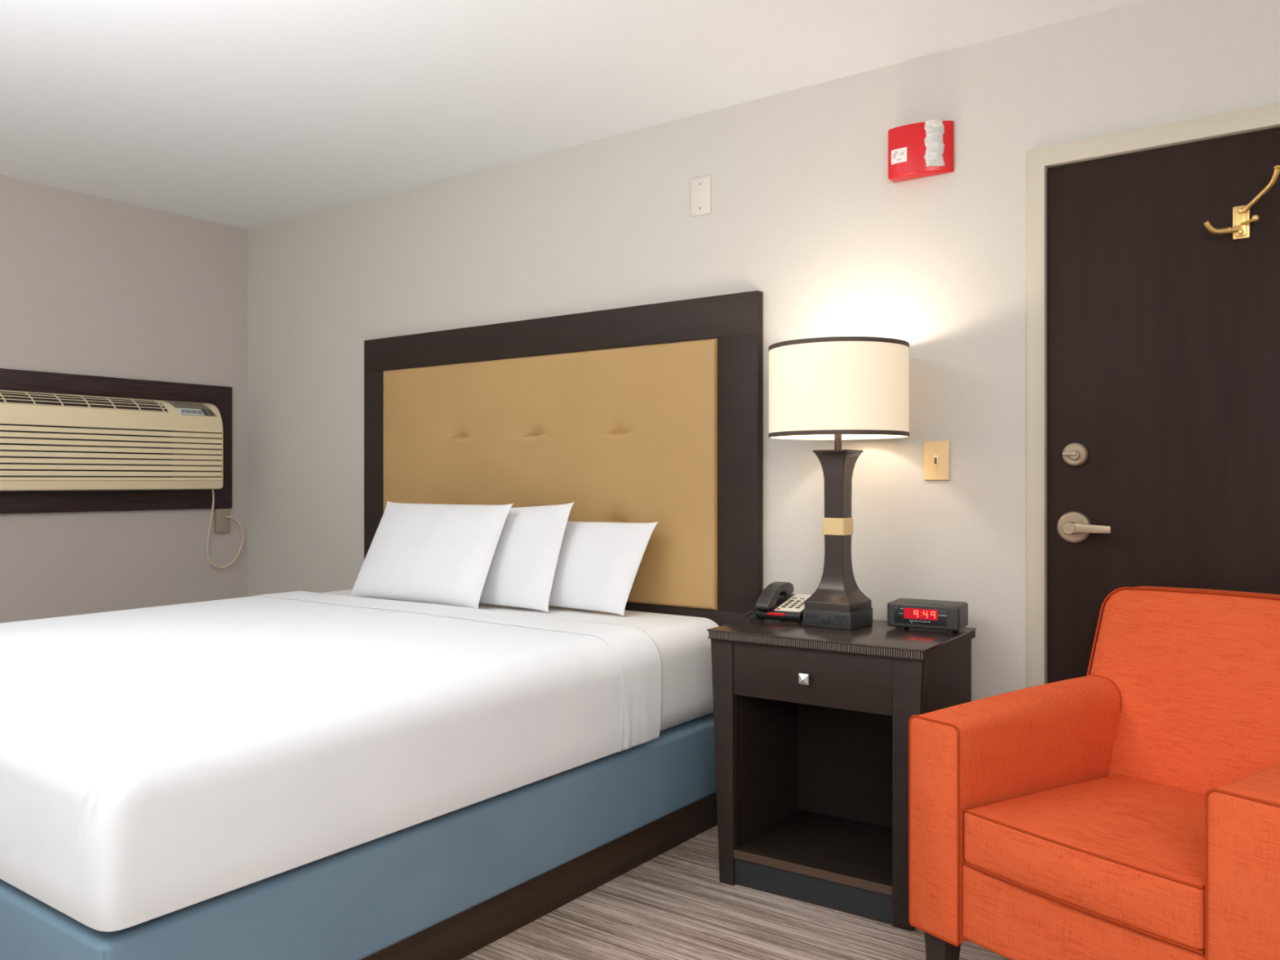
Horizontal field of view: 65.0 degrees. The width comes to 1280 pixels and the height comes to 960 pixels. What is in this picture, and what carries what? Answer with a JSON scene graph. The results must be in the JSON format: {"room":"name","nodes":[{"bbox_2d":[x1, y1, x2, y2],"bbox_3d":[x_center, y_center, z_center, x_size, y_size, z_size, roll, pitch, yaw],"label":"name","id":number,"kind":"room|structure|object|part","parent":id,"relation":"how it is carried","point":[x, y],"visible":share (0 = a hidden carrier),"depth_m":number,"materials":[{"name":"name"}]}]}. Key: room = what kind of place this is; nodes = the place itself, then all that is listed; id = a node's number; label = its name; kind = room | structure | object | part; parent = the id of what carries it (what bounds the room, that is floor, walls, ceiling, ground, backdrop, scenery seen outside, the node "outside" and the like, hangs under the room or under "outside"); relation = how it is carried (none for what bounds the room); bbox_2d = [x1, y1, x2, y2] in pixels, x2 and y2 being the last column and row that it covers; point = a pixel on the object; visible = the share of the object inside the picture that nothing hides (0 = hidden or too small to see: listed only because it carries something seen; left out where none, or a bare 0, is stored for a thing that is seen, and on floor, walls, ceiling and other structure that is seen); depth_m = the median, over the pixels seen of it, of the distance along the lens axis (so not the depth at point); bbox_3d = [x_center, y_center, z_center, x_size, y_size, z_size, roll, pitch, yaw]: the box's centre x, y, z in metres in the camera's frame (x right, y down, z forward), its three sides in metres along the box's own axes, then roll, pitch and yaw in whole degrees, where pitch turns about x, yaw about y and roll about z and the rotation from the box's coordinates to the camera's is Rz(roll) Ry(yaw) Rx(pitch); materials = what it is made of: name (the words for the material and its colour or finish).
{"room":"hotel room","nodes":[
{"label":"hotel room","id":0,"kind":"room"},
{"bbox_2d":[0,174,247,622],"bbox_3d":[-3.426,-0.067,3.209,0.100,2.403,4.930,0,0,36],"label":"wall","id":1,"kind":"structure","parent":0,"point":[91,285],"depth_m":4.56,"materials":[{"name":"paint"}]},
{"bbox_2d":[0,368,231,513],"bbox_3d":[-2.430,-0.161,4.465,0.022,0.602,1.333,0,0,36],"label":"surround","id":2,"kind":"object","parent":1,"relation":"attached to","point":[25,502],"visible":0.97,"depth_m":4.55,"materials":[{"name":"brown wood"}]},
{"bbox_2d":[0,390,244,568],"bbox_3d":[-2.329,0.031,4.495,0.142,0.807,1.279,0,0,36],"label":"air conditioner","id":3,"kind":"object","parent":1,"relation":"attached to","point":[49,442],"visible":1,"depth_m":4.39,"materials":[{"name":"beige plastic"}]},
{"bbox_2d":[0,390,168,412],"bbox_3d":[-2.442,-0.339,4.306,0.063,0.060,0.843,0,0,36],"label":"vent","id":4,"kind":"object","parent":3,"relation":"attached to","point":[9,399],"depth_m":4.30,"materials":[{"name":"beige plastic"}]},
{"bbox_2d":[0,421,222,479],"bbox_3d":[-2.324,-0.119,4.390,0.010,0.238,1.074,0,0,36],"label":"grille","id":5,"kind":"object","parent":3,"relation":"attached to","point":[29,450],"depth_m":4.39,"materials":[{"name":"beige plastic"}]},
{"bbox_3d":[-2.119,-0.334,4.745,0.064,0.065,0.222,0,0,36],"label":"control panel","id":6,"kind":"part","parent":3,"relation":"part of","materials":[{"name":"grey plastic"}]},
{"bbox_3d":[-2.038,0.236,4.950,0.030,0.397,0.200,0,0,33],"label":"power cord","id":7,"kind":"part","parent":3,"relation":"part of","materials":[{"name":"beige plastic"}]},
{"bbox_2d":[214,508,229,533],"bbox_3d":[-2.063,0.201,4.963,0.024,0.118,0.072,0,0,36],"label":"wall socket","id":8,"kind":"object","parent":1,"relation":"attached to","point":[221,523],"visible":1,"depth_m":4.95,"materials":[{"name":"beige plastic"}]},
{"bbox_2d":[0,0,1143,229],"bbox_3d":[-0.880,-1.318,1.345,6.410,0.100,4.930,0,0,36],"label":"ceiling","id":9,"kind":"structure","parent":0,"point":[246,114],"depth_m":3.12,"materials":[{"name":"paint"}]},
{"bbox_2d":[459,824,1009,959],"bbox_3d":[-0.880,1.185,1.345,6.410,0.100,4.930,0,0,36],"label":"floor","id":10,"kind":"structure","parent":0,"point":[675,904],"depth_m":2.56,"materials":[{"name":"carpet"}]},
{"bbox_2d":[0,713,717,959],"bbox_3d":[-1.043,0.960,3.065,1.845,0.351,2.057,0,0,36],"label":"platform bed","id":11,"kind":"object","parent":10,"relation":"on","point":[450,886],"visible":0.29,"depth_m":2.33,"materials":[{"name":"blue fabric"}]},
{"bbox_2d":[322,589,718,730],"bbox_3d":[-1.005,0.621,3.099,1.825,0.322,1.953,0,0,36],"label":"mattress","id":12,"kind":"object","parent":11,"relation":"on","point":[682,642],"visible":0.09,"depth_m":3.18,"materials":[{"name":"white fabric"}]},
{"bbox_2d":[0,591,662,931],"bbox_3d":[-1.170,0.602,2.875,1.874,0.326,1.624,0,0,36],"label":"bedspread","id":13,"kind":"object","parent":12,"relation":"on","point":[155,762],"visible":1,"depth_m":2.16,"materials":[{"name":"white fabric"}]},
{"bbox_2d":[349,501,512,608],"bbox_3d":[-0.793,0.270,3.760,0.707,0.371,0.202,0,0,36],"label":"pillow","id":14,"kind":"object","parent":12,"relation":"on","point":[433,553],"visible":0.98,"depth_m":3.68,"materials":[{"name":"fabric"}]},
{"bbox_2d":[479,502,573,612],"bbox_3d":[-0.553,0.267,3.704,0.690,0.377,0.157,0,0,36],"label":"pillow","id":15,"kind":"object","parent":12,"relation":"on","point":[522,571],"visible":0.48,"depth_m":3.56,"materials":[{"name":"fabric"}]},
{"bbox_2d":[548,520,657,615],"bbox_3d":[-0.259,0.298,3.583,0.708,0.313,0.124,0,0,36],"label":"pillow","id":16,"kind":"object","parent":12,"relation":"on","point":[597,564],"visible":0.56,"depth_m":3.47,"materials":[{"name":"fabric"}]},
{"bbox_2d":[706,617,976,931],"bbox_3d":[0.572,0.779,2.853,0.624,0.712,0.468,0,0,34],"label":"nightstand","id":17,"kind":"object","parent":10,"relation":"on","point":[811,722],"visible":0.96,"depth_m":2.81,"materials":[{"name":"brown wood"}]},
{"bbox_3d":[0.243,0.792,2.850,0.073,0.686,0.045,0,0,34],"label":"leg","id":18,"kind":"part","parent":17,"relation":"part of","materials":[{"name":"brown wood"}]},
{"bbox_3d":[0.367,0.769,3.030,0.068,0.641,0.392,0,0,34],"label":"panel","id":19,"kind":"part","parent":17,"relation":"part of","materials":[{"name":"brown wood"}]},
{"bbox_2d":[742,581,811,622],"bbox_3d":[0.432,0.371,3.064,0.167,0.104,0.278,0,0,29],"label":"telephone","id":20,"kind":"object","parent":17,"relation":"on","point":[776,601],"visible":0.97,"depth_m":3.03,"materials":[{"name":"black plastic"}]},
{"bbox_3d":[0.324,0.405,3.001,0.040,0.035,0.062,0,0,29],"label":"coiled cord","id":21,"kind":"part","parent":20,"relation":"part of","materials":[{"name":"black plastic"}]},
{"bbox_2d":[767,612,785,616],"bbox_3d":[0.407,0.400,2.999,0.056,0.009,0.005,0,0,29],"label":"light","id":22,"kind":"object","parent":20,"relation":"attached to","point":[768,613],"depth_m":3.00,"materials":[{"name":"red plastic"}]},
{"bbox_3d":[0.483,0.376,3.077,0.082,0.032,0.184,0,0,29],"label":"plate","id":23,"kind":"part","parent":20,"relation":"part of","materials":[{"name":"beige plastic"}]},
{"bbox_3d":[0.439,0.529,2.677,0.029,0.029,0.028,0,0,34],"label":"knob","id":24,"kind":"part","parent":17,"relation":"part of","materials":[{"name":"silver metal"}]},
{"bbox_3d":[0.456,0.525,2.692,0.460,0.150,0.017,0,0,34],"label":"drawer","id":25,"kind":"part","parent":17,"relation":"part of","materials":[{"name":"brown wood"}]},
{"bbox_2d":[734,808,892,885],"bbox_3d":[0.569,1.045,2.856,0.457,0.024,0.415,0,0,34],"label":"shelf","id":26,"kind":"object","parent":17,"relation":"attached to","point":[824,846],"depth_m":2.82,"materials":[{"name":"black wood"}]},
{"bbox_3d":[0.461,1.095,2.696,0.458,0.071,0.018,0,0,34],"label":"rail","id":27,"kind":"part","parent":17,"relation":"part of","materials":[{"name":"black wood"}]},
{"bbox_2d":[768,336,909,630],"bbox_3d":[0.578,0.016,2.931,0.402,0.812,0.402,0,0,37],"label":"table lamp","id":28,"kind":"object","parent":17,"relation":"on","point":[837,388],"visible":1,"depth_m":2.80,"materials":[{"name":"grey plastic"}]},
{"bbox_2d":[804,612,816,623],"bbox_3d":[0.492,0.398,2.901,0.036,0.030,0.003,0,0,37],"label":"power socket","id":29,"kind":"object","parent":28,"relation":"attached to","point":[810,617],"depth_m":2.90,"materials":[{"name":"grey plastic"}]},
{"bbox_2d":[822,614,829,623],"bbox_3d":[0.530,0.398,2.870,0.022,0.022,0.005,0,0,37],"label":"switch","id":30,"kind":"object","parent":28,"relation":"attached to","point":[825,618],"depth_m":2.87,"materials":[{"name":"grey plastic"}]},
{"bbox_3d":[0.578,-0.257,2.931,0.400,0.264,0.400,0,0,37],"label":"lamp shade","id":31,"kind":"part","parent":28,"relation":"part of","materials":[{"name":"beige fabric"}]},
{"bbox_2d":[834,614,846,626],"bbox_3d":[0.567,0.398,2.844,0.036,0.030,0.003,0,0,37],"label":"power socket","id":32,"kind":"object","parent":28,"relation":"attached to","point":[839,620],"depth_m":2.84,"materials":[{"name":"grey plastic"}]},
{"bbox_3d":[0.575,0.439,2.856,0.619,0.021,0.450,0,0,34],"label":"dentil trim","id":33,"kind":"part","parent":17,"relation":"part of","materials":[{"name":"brown wood"}]},
{"bbox_3d":[0.690,0.770,3.035,0.460,0.640,0.014,0,0,34],"label":"panel","id":34,"kind":"part","parent":17,"relation":"part of","materials":[{"name":"black wood"}]},
{"bbox_3d":[0.685,0.792,2.550,0.076,0.686,0.045,0,0,34],"label":"leg","id":35,"kind":"part","parent":17,"relation":"part of","materials":[{"name":"brown wood"}]},
{"bbox_2d":[887,598,968,632],"bbox_3d":[0.817,0.383,2.853,0.202,0.078,0.128,0,0,30],"label":"alarm clock","id":36,"kind":"object","parent":17,"relation":"on","point":[950,616],"visible":1,"depth_m":2.80,"materials":[{"name":"grey plastic"}]},
{"bbox_3d":[0.782,0.380,2.804,0.146,0.046,0.005,0,0,30],"label":"display panel","id":37,"kind":"part","parent":36,"relation":"part of","materials":[{"name":"plastic"}]},
{"bbox_3d":[0.808,0.769,2.732,0.072,0.641,0.392,0,0,34],"label":"panel","id":38,"kind":"part","parent":17,"relation":"part of","materials":[{"name":"brown wood"}]},
{"bbox_2d":[908,586,1279,959],"bbox_3d":[1.156,0.701,2.140,0.856,0.868,0.774,0,0,-34],"label":"armchair","id":39,"kind":"object","parent":10,"relation":"on","point":[1128,808],"visible":1,"depth_m":2.16,"materials":[{"name":"orange fabric"}]},
{"bbox_3d":[0.666,1.056,2.208,0.060,0.157,0.060,0,0,-34],"label":"leg","id":40,"kind":"part","parent":39,"relation":"part of","materials":[{"name":"black wood"}]},
{"bbox_3d":[0.924,0.740,2.367,0.706,0.484,0.132,0,0,-34],"label":"arm","id":41,"kind":"part","parent":39,"relation":"part of"},
{"bbox_3d":[1.089,0.888,2.094,0.650,0.163,0.506,0,0,-34],"label":"seat rail","id":42,"kind":"part","parent":39,"relation":"part of","materials":[{"name":"orange fabric"}]},
{"bbox_2d":[964,773,1204,950],"bbox_3d":[1.055,0.745,2.071,0.612,0.119,0.496,0,0,-34],"label":"seat cushion","id":43,"kind":"object","parent":39,"relation":"on","point":[1124,852],"depth_m":1.96,"materials":[{"name":"orange fabric"}]},
{"bbox_3d":[1.372,0.596,2.288,0.331,0.652,0.744,0,0,-34],"label":"backrest","id":44,"kind":"part","parent":39,"relation":"part of","materials":[{"name":"orange fabric"}]},
{"bbox_3d":[1.283,0.740,1.841,0.706,0.484,0.132,0,0,-34],"label":"arm","id":45,"kind":"part","parent":39,"relation":"part of"},
{"bbox_2d":[247,0,1279,713],"bbox_3d":[0.587,-0.067,3.264,6.310,2.403,0.100,0,0,36],"label":"wall","id":46,"kind":"structure","parent":0,"point":[806,214],"depth_m":3.21,"materials":[{"name":"paint"}]},
{"bbox_2d":[364,290,763,626],"bbox_3d":[-0.420,0.004,3.899,2.007,1.253,0.063,0,0,36],"label":"headboard","id":47,"kind":"object","parent":46,"relation":"attached to","point":[652,412],"visible":0.66,"depth_m":3.65,"materials":[{"name":"beige fabric"}]},
{"bbox_3d":[-0.426,-0.019,3.903,1.710,0.920,0.062,0,0,36],"label":"padded panel","id":48,"kind":"part","parent":47,"relation":"part of","materials":[{"name":"beige fabric"}]},
{"bbox_3d":[-0.412,-0.551,3.909,2.007,0.144,0.037,0,0,36],"label":"rail","id":49,"kind":"part","parent":47,"relation":"part of","materials":[{"name":"brown wood"}]},
{"bbox_3d":[-0.412,0.535,3.909,2.007,0.189,0.037,0,0,36],"label":"rail","id":50,"kind":"part","parent":47,"relation":"part of","materials":[{"name":"brown wood"}]},
{"bbox_2d":[690,175,711,217],"bbox_3d":[0.208,-0.981,3.474,0.083,0.130,0.008,0,0,36],"label":"blank wall plate","id":51,"kind":"object","parent":46,"relation":"attached to","point":[700,188],"visible":1,"depth_m":3.47,"materials":[{"name":"beige paint"}]},
{"bbox_2d":[888,119,954,182],"bbox_3d":[0.831,-0.981,2.985,0.186,0.151,0.060,0,0,36],"label":"fire alarm","id":52,"kind":"object","parent":46,"relation":"attached to","point":[917,150],"visible":1,"depth_m":2.96,"materials":[{"name":"red plastic"}]},
{"bbox_2d":[923,440,949,479],"bbox_3d":[0.878,-0.058,2.979,0.078,0.117,0.014,0,0,36],"label":"light switch","id":53,"kind":"object","parent":46,"relation":"attached to","point":[935,453],"visible":1,"depth_m":2.98,"materials":[{"name":"yellow plastic"}]},
{"bbox_2d":[1026,102,1279,688],"bbox_3d":[1.513,0.104,2.552,1.007,2.061,0.074,0,0,36],"label":"trim","id":54,"kind":"structure","parent":46,"relation":"attached to","point":[1265,117],"depth_m":2.80,"materials":[{"name":"beige paint"}]},
{"bbox_2d":[1048,128,1279,683],"bbox_3d":[1.494,0.130,2.527,0.903,1.998,0.107,0,0,36],"label":"door","id":55,"kind":"structure","parent":46,"relation":"in","point":[1164,328],"depth_m":2.64,"materials":[{"name":"brown wood"}]},
{"bbox_3d":[1.192,-0.070,2.754,0.065,0.065,0.020,0,0,36],"label":"deadbolt plate","id":56,"kind":"part","parent":55,"relation":"part of","materials":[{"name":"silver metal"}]},
{"bbox_3d":[1.205,0.130,2.705,0.122,0.037,0.052,0,0,36],"label":"lever handle","id":57,"kind":"part","parent":55,"relation":"part of","materials":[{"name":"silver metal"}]},
{"bbox_2d":[1203,164,1279,239],"bbox_3d":[1.498,-0.679,2.484,0.088,0.148,0.170,0,0,-44],"label":"coat hook","id":58,"kind":"object","parent":55,"relation":"attached to","point":[1240,229],"visible":1,"depth_m":2.51,"materials":[{"name":"gold metal"}]},
{"bbox_3d":[1.507,-0.647,2.520,0.038,0.084,0.020,0,0,36],"label":"plate","id":59,"kind":"part","parent":58,"relation":"part of","materials":[{"name":"gold metal"}]}
]}

